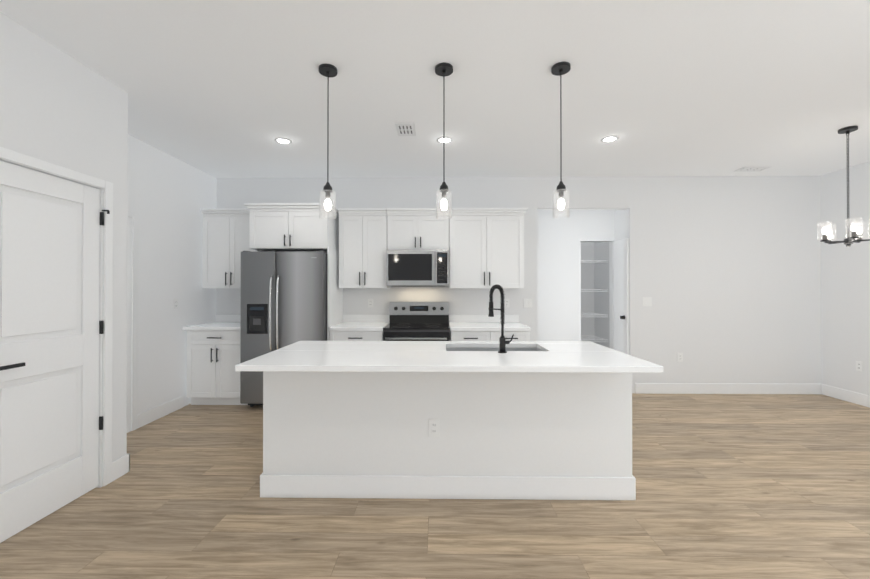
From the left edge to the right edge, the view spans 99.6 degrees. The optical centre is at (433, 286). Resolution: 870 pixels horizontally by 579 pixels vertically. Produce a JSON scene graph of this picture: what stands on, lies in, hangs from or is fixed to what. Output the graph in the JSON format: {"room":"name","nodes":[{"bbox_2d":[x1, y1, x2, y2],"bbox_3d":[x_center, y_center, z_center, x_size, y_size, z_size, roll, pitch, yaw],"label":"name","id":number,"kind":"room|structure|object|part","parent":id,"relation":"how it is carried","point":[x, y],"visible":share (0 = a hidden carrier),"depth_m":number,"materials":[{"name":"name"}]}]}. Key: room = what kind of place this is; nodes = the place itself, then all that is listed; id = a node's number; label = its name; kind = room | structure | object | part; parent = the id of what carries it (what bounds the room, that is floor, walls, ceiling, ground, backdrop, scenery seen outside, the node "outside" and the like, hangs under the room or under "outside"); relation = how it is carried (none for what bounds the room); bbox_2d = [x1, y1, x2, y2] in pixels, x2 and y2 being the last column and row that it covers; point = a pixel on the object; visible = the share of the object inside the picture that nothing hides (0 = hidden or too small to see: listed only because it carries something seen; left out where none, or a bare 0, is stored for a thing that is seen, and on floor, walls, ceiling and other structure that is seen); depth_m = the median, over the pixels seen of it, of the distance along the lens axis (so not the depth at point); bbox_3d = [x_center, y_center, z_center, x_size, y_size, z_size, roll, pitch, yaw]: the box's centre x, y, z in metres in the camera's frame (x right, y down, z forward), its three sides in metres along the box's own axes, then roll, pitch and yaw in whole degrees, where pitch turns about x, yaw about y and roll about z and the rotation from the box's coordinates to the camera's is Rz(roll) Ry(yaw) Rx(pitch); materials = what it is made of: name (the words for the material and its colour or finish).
{"room":"kitchen","nodes":[
{"label":"kitchen","id":0,"kind":"room"},
{"bbox_2d":[0,12,127,486],"bbox_3d":[-2.360,-0.047,0.521,0.120,2.820,4.420,0,0,1],"label":"wall","id":1,"kind":"structure","parent":0,"point":[58,107],"depth_m":2.36,"materials":[{"name":"paint"}]},
{"bbox_2d":[0,160,109,542],"bbox_3d":[-2.276,0.344,2.167,0.099,2.028,0.719,0,0,1],"label":"entry door","id":2,"kind":"structure","parent":1,"relation":"in","point":[51,330],"depth_m":2.18,"materials":[{"name":"paint"}]},
{"bbox_2d":[0,147,112,487],"bbox_3d":[-2.271,0.318,2.166,0.013,2.105,0.852,0,0,1],"label":"door frame","id":3,"kind":"structure","parent":1,"relation":"attached to","point":[29,161],"depth_m":2.54,"materials":[{"name":"paint"}]},
{"bbox_2d":[111,453,129,473],"bbox_3d":[-2.576,1.306,2.735,0.639,0.135,0.014,0,0,1],"label":"baseboard","id":4,"kind":"structure","parent":1,"relation":"attached to","point":[120,467],"depth_m":2.66,"materials":[{"name":"paint"}]},
{"bbox_2d":[127,134,215,432],"bbox_3d":[-2.941,-0.032,3.799,0.120,2.820,2.120,0,0,1],"label":"wall","id":5,"kind":"structure","parent":0,"point":[169,197],"depth_m":3.94,"materials":[{"name":"paint"}]},
{"bbox_2d":[128,210,137,430],"bbox_3d":[-2.883,0.326,3.166,0.013,2.100,0.820,0,0,1],"label":"door frame","id":6,"kind":"structure","parent":5,"relation":"attached to","point":[134,362],"depth_m":3.54,"materials":[{"name":"paint"}]},
{"bbox_2d":[137,396,182,428],"bbox_3d":[-2.872,1.311,3.892,0.014,0.135,0.640,0,0,1],"label":"baseboard","id":7,"kind":"structure","parent":5,"relation":"attached to","point":[146,417],"depth_m":3.85,"materials":[{"name":"paint"}]},
{"bbox_2d":[173,299,177,308],"bbox_3d":[-2.872,0.190,4.107,0.008,0.115,0.070,0,0,1],"label":"outlet","id":8,"kind":"object","parent":5,"relation":"attached to","point":[175,303],"visible":1,"depth_m":4.10,"materials":[{"name":"white plastic"}]},
{"bbox_2d":[0,393,869,578],"bbox_3d":[0.474,1.396,2.266,9.400,0.050,8.400,0,0,1],"label":"floor","id":9,"kind":"structure","parent":0,"point":[752,486],"depth_m":2.18,"materials":[{"name":"brown wood"}]},
{"bbox_2d":[183,314,247,404],"bbox_3d":[-2.512,0.872,4.519,0.708,1.020,0.653,0,0,1],"label":"base cabinet","id":10,"kind":"object","parent":9,"relation":"on","point":[213,359],"visible":0.77,"depth_m":4.23,"materials":[{"name":"white wood"}]},
{"bbox_2d":[240,248,342,406],"bbox_3d":[-1.671,0.466,4.437,0.961,1.830,0.797,0,0,1],"label":"fridge","id":11,"kind":"object","parent":9,"relation":"on","point":[283,299],"depth_m":4.10,"materials":[{"name":"grey metal"}]},
{"bbox_3d":[-1.199,0.467,4.518,0.018,1.830,0.621,0,0,1],"label":"fridge end panel","id":12,"kind":"part","parent":11,"relation":"part of","materials":[{"name":"white wood"}]},
{"bbox_2d":[329,315,389,340],"bbox_3d":[-0.879,0.871,4.496,0.618,1.020,0.653,0,0,1],"label":"base cabinet","id":13,"kind":"object","parent":9,"relation":"on","point":[359,327],"visible":0.29,"depth_m":4.22,"materials":[{"name":"white wood"}]},
{"bbox_2d":[383,302,449,340],"bbox_3d":[-0.188,0.786,4.456,0.764,1.190,0.699,0,0,1],"label":"range","id":14,"kind":"object","parent":9,"relation":"on","point":[419,321],"visible":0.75,"depth_m":4.73,"materials":[{"name":"grey metal"}]},
{"bbox_2d":[260,345,635,499],"bbox_3d":[0.090,0.931,2.733,2.430,0.885,0.710,0,0,1],"label":"kitchen island","id":15,"kind":"object","parent":9,"relation":"on","point":[550,420],"depth_m":2.39,"materials":[{"name":"paint"}]},
{"bbox_2d":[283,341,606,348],"bbox_3d":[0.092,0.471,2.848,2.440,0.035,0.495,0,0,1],"label":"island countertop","id":16,"kind":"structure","parent":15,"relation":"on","point":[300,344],"depth_m":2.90,"materials":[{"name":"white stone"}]},
{"bbox_2d":[488,284,513,352],"bbox_3d":[0.475,0.218,2.583,0.165,0.469,0.153,0,0,1],"label":"spring faucet","id":17,"kind":"object","parent":16,"relation":"on","point":[503,342],"visible":1,"depth_m":2.53,"materials":[{"name":"black metal"}]},
{"bbox_2d":[235,349,662,372],"bbox_3d":[0.085,0.469,2.348,2.440,0.035,0.505,0,0,1],"label":"island countertop","id":18,"kind":"structure","parent":15,"relation":"on","point":[279,360],"depth_m":2.22,"materials":[{"name":"white stone"}]},
{"bbox_2d":[446,348,539,350],"bbox_3d":[0.461,0.649,2.774,0.762,0.318,0.392,0,0,1],"label":"undermount sink","id":19,"kind":"object","parent":18,"relation":"in","point":[491,349],"visible":0.06,"depth_m":2.95,"materials":[{"name":"silver metal"}]},
{"bbox_2d":[449,315,530,340],"bbox_3d":[0.652,0.871,4.475,0.909,1.020,0.653,0,0,1],"label":"base cabinet","id":20,"kind":"object","parent":9,"relation":"on","point":[474,328],"visible":0.31,"depth_m":4.20,"materials":[{"name":"white wood"}]},
{"bbox_2d":[0,0,869,177],"bbox_3d":[0.474,-1.474,2.279,9.400,0.050,8.400,0,0,1],"label":"ceiling","id":21,"kind":"structure","parent":0,"point":[225,88],"depth_m":2.60,"materials":[{"name":"paint"}]},
{"bbox_2d":[275,137,291,143],"bbox_3d":[-1.478,-1.438,3.626,0.156,0.008,0.156,0,0,1],"label":"recessed light","id":22,"kind":"object","parent":21,"relation":"in","point":[283,140],"visible":1,"depth_m":3.61,"materials":[{"name":"paint"}]},
{"bbox_2d":[319,63,336,219],"bbox_3d":[-0.699,-0.952,2.443,0.120,0.992,0.120,0,0,1],"label":"pendant light","id":23,"kind":"object","parent":21,"relation":"hanging from","point":[327,70],"visible":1,"depth_m":2.44,"materials":[{"name":"black metal"}]},
{"bbox_2d":[395,123,415,135],"bbox_3d":[-0.251,-1.439,3.369,0.170,0.009,0.270,0,0,1],"label":"ceiling vent","id":24,"kind":"object","parent":21,"relation":"in","point":[405,129],"visible":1,"depth_m":3.36,"materials":[{"name":"white metal"}]},
{"bbox_2d":[435,62,452,218],"bbox_3d":[0.071,-0.952,2.432,0.120,0.992,0.120,0,0,1],"label":"pendant light","id":25,"kind":"object","parent":21,"relation":"hanging from","point":[443,69],"visible":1,"depth_m":2.43,"materials":[{"name":"black metal"}]},
{"bbox_2d":[437,137,452,142],"bbox_3d":[0.112,-1.438,3.604,0.156,0.008,0.156,0,0,1],"label":"recessed light","id":26,"kind":"object","parent":21,"relation":"in","point":[447,139],"visible":0.96,"depth_m":3.60,"materials":[{"name":"paint"}]},
{"bbox_2d":[551,61,570,217],"bbox_3d":[0.841,-0.952,2.422,0.120,0.992,0.120,0,0,1],"label":"pendant light","id":27,"kind":"object","parent":21,"relation":"hanging from","point":[560,68],"visible":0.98,"depth_m":2.41,"materials":[{"name":"black metal"}]},
{"bbox_2d":[601,136,618,141],"bbox_3d":[1.719,-1.438,3.582,0.156,0.008,0.156,0,0,1],"label":"recessed light","id":28,"kind":"object","parent":21,"relation":"in","point":[609,138],"visible":1,"depth_m":3.58,"materials":[{"name":"paint"}]},
{"bbox_2d":[734,167,769,171],"bbox_3d":[3.884,-1.434,4.483,0.320,0.009,0.160,0,0,1],"label":"ceiling vent","id":29,"kind":"object","parent":21,"relation":"in","point":[746,169],"visible":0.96,"depth_m":4.48,"materials":[{"name":"white metal"}]},
{"bbox_2d":[817,125,869,246],"bbox_3d":[3.779,-0.904,3.367,0.414,1.080,0.398,0,0,1],"label":"chandelier","id":30,"kind":"object","parent":21,"relation":"hanging from","point":[854,233],"visible":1,"depth_m":3.35,"materials":[{"name":"black metal"}]},
{"bbox_2d":[216,176,821,392],"bbox_3d":[1.072,-0.027,4.864,8.115,2.820,0.120,0,0,1],"label":"wall","id":31,"kind":"structure","parent":0,"point":[725,273],"depth_m":4.78,"materials":[{"name":"paint"}]},
{"bbox_2d":[200,208,262,287],"bbox_3d":[-2.497,-0.468,4.662,0.675,0.970,0.378,0,0,1],"label":"upper cabinet","id":32,"kind":"object","parent":31,"relation":"attached to","point":[226,237],"visible":0.75,"depth_m":4.52,"materials":[{"name":"white wood"}]},
{"bbox_2d":[244,203,338,252],"bbox_3d":[-1.661,-0.696,4.512,0.980,0.515,0.658,0,0,1],"label":"upper cabinet","id":33,"kind":"object","parent":31,"relation":"attached to","point":[289,227],"visible":0.83,"depth_m":4.23,"materials":[{"name":"white wood"}]},
{"bbox_2d":[338,208,389,287],"bbox_3d":[-0.859,-0.468,4.640,0.590,0.970,0.378,0,0,1],"label":"upper cabinet","id":34,"kind":"object","parent":31,"relation":"attached to","point":[362,247],"visible":0.92,"depth_m":4.50,"materials":[{"name":"white wood"}]},
{"bbox_2d":[368,299,372,307],"bbox_3d":[-0.822,0.213,4.824,0.070,0.115,0.008,0,0,1],"label":"outlet","id":35,"kind":"object","parent":31,"relation":"attached to","point":[370,303],"visible":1,"depth_m":4.82,"materials":[{"name":"white plastic"}]},
{"bbox_2d":[387,208,448,249],"bbox_3d":[-0.183,-0.702,4.632,0.754,0.503,0.378,0,0,1],"label":"upper cabinet","id":36,"kind":"object","parent":31,"relation":"attached to","point":[417,229],"visible":0.83,"depth_m":4.49,"materials":[{"name":"white wood"}]},
{"bbox_2d":[387,250,448,285],"bbox_3d":[-0.184,-0.225,4.591,0.750,0.438,0.451,0,0,1],"label":"microwave","id":37,"kind":"object","parent":36,"relation":"attached to","point":[417,267],"visible":1,"depth_m":4.40,"materials":[{"name":"silver metal"}]},
{"bbox_2d":[449,208,527,287],"bbox_3d":[0.672,-0.468,4.619,0.948,0.970,0.378,0,0,1],"label":"upper cabinet","id":38,"kind":"object","parent":31,"relation":"attached to","point":[486,247],"visible":0.94,"depth_m":4.48,"materials":[{"name":"white wood"}]},
{"bbox_2d":[504,299,508,307],"bbox_3d":[0.958,0.213,4.800,0.070,0.115,0.008,0,0,1],"label":"outlet","id":39,"kind":"object","parent":31,"relation":"attached to","point":[506,302],"visible":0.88,"depth_m":4.80,"materials":[{"name":"white plastic"}]},
{"bbox_2d":[523,299,531,307],"bbox_3d":[1.233,0.213,4.797,0.116,0.115,0.008,0,0,1],"label":"light switch","id":40,"kind":"object","parent":31,"relation":"attached to","point":[527,303],"visible":1,"depth_m":4.79,"materials":[{"name":"white plastic"}]},
{"bbox_2d":[643,297,651,305],"bbox_3d":[2.778,0.193,4.776,0.116,0.115,0.008,0,0,1],"label":"light switch","id":41,"kind":"object","parent":31,"relation":"attached to","point":[647,301],"visible":1,"depth_m":4.77,"materials":[{"name":"white plastic"}]},
{"bbox_2d":[677,353,682,361],"bbox_3d":[3.198,0.913,4.766,0.070,0.115,0.008,0,0,1],"label":"outlet","id":42,"kind":"object","parent":31,"relation":"attached to","point":[679,357],"visible":1,"depth_m":4.76,"materials":[{"name":"white plastic"}]},
{"bbox_2d":[635,383,821,393],"bbox_3d":[3.805,1.315,4.754,2.375,0.135,0.014,0,0,1],"label":"baseboard","id":43,"kind":"structure","parent":31,"relation":"attached to","point":[640,388],"depth_m":4.75,"materials":[{"name":"paint"}]},
{"bbox_2d":[537,210,624,348],"bbox_3d":[1.655,-0.025,5.257,2.080,2.820,0.100,0,0,1],"label":"wall","id":44,"kind":"structure","parent":0,"point":[558,277],"depth_m":5.18,"materials":[{"name":"paint"}]},
{"bbox_2d":[581,313,605,316],"bbox_3d":[2.271,0.432,5.704,0.650,0.038,0.483,0,0,1],"label":"shelf","id":45,"kind":"object","parent":44,"relation":"attached to","point":[582,314],"visible":0.52,"depth_m":5.55,"materials":[{"name":"paint"}]},
{"bbox_2d":[581,335,606,341],"bbox_3d":[2.271,0.802,5.702,0.650,0.038,0.483,0,0,1],"label":"shelf","id":46,"kind":"object","parent":44,"relation":"attached to","point":[591,338],"visible":0.54,"depth_m":5.62,"materials":[{"name":"paint"}]},
{"bbox_2d":[581,289,607,291],"bbox_3d":[2.271,0.052,5.705,0.650,0.038,0.483,0,0,1],"label":"shelf","id":47,"kind":"object","parent":44,"relation":"attached to","point":[594,289],"visible":0.44,"depth_m":5.46,"materials":[{"name":"paint"}]},
{"bbox_2d":[581,260,607,262],"bbox_3d":[2.271,-0.378,5.707,0.650,0.038,0.483,0,0,1],"label":"shelf","id":48,"kind":"object","parent":44,"relation":"attached to","point":[590,261],"visible":0.52,"depth_m":5.47,"materials":[{"name":"paint"}]},
{"bbox_2d":[580,240,612,340],"bbox_3d":[2.304,0.363,5.244,0.462,2.042,0.104,0,0,1],"label":"door frame","id":49,"kind":"structure","parent":44,"relation":"attached to","point":[580,240],"depth_m":5.20,"materials":[{"name":"paint"}]},
{"bbox_2d":[613,238,628,354],"bbox_3d":[2.521,0.368,4.993,0.075,2.008,0.370,0,0,1],"label":"pantry door","id":50,"kind":"structure","parent":44,"relation":"in","point":[621,290],"depth_m":4.94,"materials":[{"name":"paint"}]},
{"bbox_2d":[821,161,869,395],"bbox_3d":[5.023,-0.043,1.480,0.120,2.820,6.540,0,0,1],"label":"wall","id":51,"kind":"structure","parent":0,"point":[845,308],"depth_m":4.47,"materials":[{"name":"paint"}]},
{"bbox_2d":[822,384,869,407],"bbox_3d":[4.956,1.300,1.475,0.015,0.135,6.540,0,0,1],"label":"baseboard","id":52,"kind":"structure","parent":51,"relation":"attached to","point":[842,394],"depth_m":4.44,"materials":[{"name":"paint"}]},
{"bbox_2d":[856,361,862,371],"bbox_3d":[4.998,0.931,4.316,0.008,0.115,0.070,0,0,1],"label":"outlet","id":53,"kind":"object","parent":51,"relation":"attached to","point":[859,365],"visible":1,"depth_m":4.31,"materials":[{"name":"white plastic"}]}
]}

